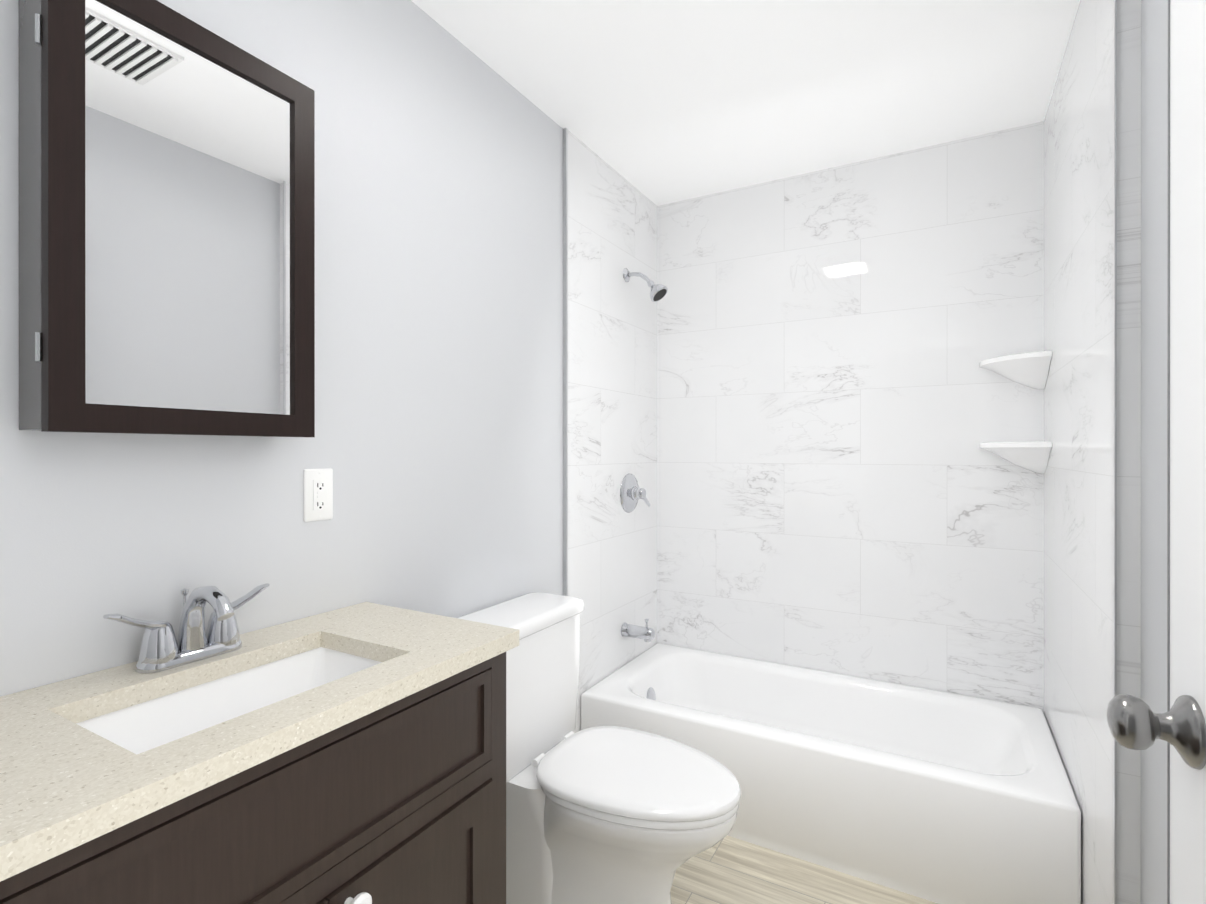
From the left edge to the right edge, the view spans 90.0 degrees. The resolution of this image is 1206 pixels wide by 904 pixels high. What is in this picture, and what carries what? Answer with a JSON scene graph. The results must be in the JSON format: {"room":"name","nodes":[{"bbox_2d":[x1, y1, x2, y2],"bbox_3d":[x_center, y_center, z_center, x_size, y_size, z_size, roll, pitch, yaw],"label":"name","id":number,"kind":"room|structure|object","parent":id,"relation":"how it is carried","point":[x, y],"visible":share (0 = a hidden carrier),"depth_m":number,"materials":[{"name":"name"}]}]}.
{"room":"bathroom","nodes":[
{"label":"bathroom","id":0,"kind":"room"},
{"bbox_2d":[0,0,562,696],"bbox_3d":[-0.430,0.045,1.803,0.100,2.450,2.780,0,0,30],"label":"wall","id":1,"kind":"structure","parent":0,"point":[436,444],"depth_m":1.45,"materials":[{"name":"white paint"}]},
{"bbox_2d":[19,0,314,436],"bbox_3d":[-0.729,-0.374,1.049,0.119,0.690,0.416,0,0,30],"label":"upper cabinet","id":2,"kind":"object","parent":1,"relation":"attached to","point":[166,219],"visible":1,"depth_m":0.97,"materials":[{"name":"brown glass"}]},
{"bbox_2d":[304,468,332,521],"bbox_3d":[-0.630,0.095,1.339,0.010,0.115,0.070,0,0,30],"label":"electrical outlet","id":3,"kind":"object","parent":1,"relation":"attached to","point":[318,494],"visible":1,"depth_m":1.33,"materials":[{"name":"white plastic"}]},
{"bbox_2d":[563,128,567,595],"bbox_3d":[-0.138,0.045,2.203,0.014,2.450,0.010,0,0,30],"label":"trim","id":4,"kind":"structure","parent":1,"relation":"attached to","point":[565,361],"depth_m":2.20,"materials":[{"name":"silver metal"}]},
{"bbox_2d":[568,130,656,732],"bbox_3d":[0.060,0.045,2.553,0.012,2.450,0.793,0,0,30],"label":"wall tile","id":5,"kind":"structure","parent":1,"relation":"attached to","point":[612,400],"depth_m":2.48,"materials":[{"name":"stone"}]},
{"bbox_2d":[620,473,650,512],"bbox_3d":[0.147,0.180,2.620,0.073,0.172,0.172,0,0,30],"label":"shower valve","id":6,"kind":"object","parent":5,"relation":"attached to","point":[632,492],"visible":1,"depth_m":2.60,"materials":[{"name":"silver metal"}]},
{"bbox_2d":[621,619,654,641],"bbox_3d":[0.151,0.750,2.560,0.140,0.095,0.062,0,0,30],"label":"tub spout","id":7,"kind":"object","parent":5,"relation":"attached to","point":[646,634],"visible":1,"depth_m":2.54,"materials":[{"name":"silver metal"}]},
{"bbox_2d":[623,268,667,301],"bbox_3d":[0.183,-0.715,2.564,0.191,0.160,0.083,0,0,30],"label":"shower head","id":8,"kind":"object","parent":5,"relation":"attached to","point":[658,292],"visible":0.98,"depth_m":2.54},
{"bbox_2d":[411,0,1079,205],"bbox_3d":[-0.078,-1.229,0.740,2.160,0.100,4.480,0,0,30],"label":"ceiling","id":9,"kind":"structure","parent":0,"point":[659,102],"depth_m":1.88,"materials":[{"name":"white paint"}]},
{"bbox_2d":[670,835,937,903],"bbox_3d":[-0.078,1.321,0.742,2.160,0.100,4.480,0,0,30],"label":"floor","id":10,"kind":"structure","parent":0,"point":[727,869],"depth_m":1.78,"materials":[{"name":"brown wood"}]},
{"bbox_2d":[0,602,518,903],"bbox_3d":[-0.571,0.816,0.967,0.477,0.910,0.845,0,0,30],"label":"bathroom vanity","id":11,"kind":"object","parent":10,"relation":"on","point":[354,754],"visible":1,"depth_m":0.90,"materials":[{"name":"brown wood"}]},
{"bbox_2d":[103,583,269,672],"bbox_3d":[-0.683,0.294,1.036,0.146,0.133,0.260,0,0,30],"label":"faucet","id":12,"kind":"object","parent":11,"relation":"on","point":[162,648],"visible":0.98,"depth_m":1.03,"materials":[{"name":"silver metal"}]},
{"bbox_2d":[458,592,740,903],"bbox_3d":[-0.012,0.868,1.638,0.774,0.806,0.466,0,0,30],"label":"toilet","id":13,"kind":"object","parent":10,"relation":"on","point":[609,815],"visible":0.85,"depth_m":1.59,"materials":[{"name":"white ceramic"}]},
{"bbox_2d":[581,643,1080,903],"bbox_3d":[0.740,1.090,2.213,1.502,0.360,0.707,0,0,30],"label":"bathtub","id":14,"kind":"object","parent":10,"relation":"on","point":[939,797],"visible":0.85,"depth_m":1.90,"materials":[{"name":"white ceramic"}]},
{"bbox_2d":[657,121,1043,711],"bbox_3d":[0.997,0.045,2.534,1.660,2.450,0.100,0,0,30],"label":"wall","id":15,"kind":"structure","parent":0,"point":[839,491],"depth_m":2.45,"materials":[{"name":"stone"}]},
{"bbox_2d":[1141,0,1167,903],"bbox_3d":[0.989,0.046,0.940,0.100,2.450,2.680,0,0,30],"label":"door frame","id":16,"kind":"structure","parent":0,"point":[1154,186],"depth_m":1.15,"materials":[{"name":"white paint"}]},
{"bbox_2d":[1044,0,1140,903],"bbox_3d":[1.333,0.045,1.688,0.040,2.450,1.040,0,0,30],"label":"wall tile","id":17,"kind":"structure","parent":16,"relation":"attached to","point":[1078,404],"depth_m":1.42,"materials":[{"name":"stone"}]},
{"bbox_2d":[979,350,1051,388],"bbox_3d":[1.438,-0.280,2.113,0.195,0.111,0.195,0,0,30],"label":"corner shelf","id":18,"kind":"object","parent":17,"relation":"attached to","point":[1029,369],"visible":1,"depth_m":2.09,"materials":[{"name":"white ceramic"}]},
{"bbox_2d":[979,441,1051,472],"bbox_3d":[1.438,0.020,2.113,0.195,0.111,0.195,0,0,30],"label":"corner shelf","id":19,"kind":"object","parent":17,"relation":"attached to","point":[1032,456],"visible":1,"depth_m":2.08,"materials":[{"name":"white ceramic"}]},
{"bbox_2d":[1113,0,1116,903],"bbox_3d":[1.055,0.046,1.242,0.003,2.450,0.010,0,0,30],"label":"trim","id":20,"kind":"structure","parent":16,"relation":"attached to","point":[1115,459],"depth_m":1.24,"materials":[{"name":"silver metal"}]},
{"bbox_3d":[-0.370,0.046,0.228,1.560,2.450,0.100,0,0,30],"label":"wall","id":21,"kind":"structure","parent":0,"visible":0},
{"bbox_2d":[1107,0,1205,903],"bbox_3d":[0.423,0.213,0.290,0.163,2.100,0.770,0,0,30],"label":"door","id":22,"kind":"structure","parent":21,"relation":"in","point":[1136,723],"depth_m":0.59,"materials":[{"name":"white paint"}]}
]}

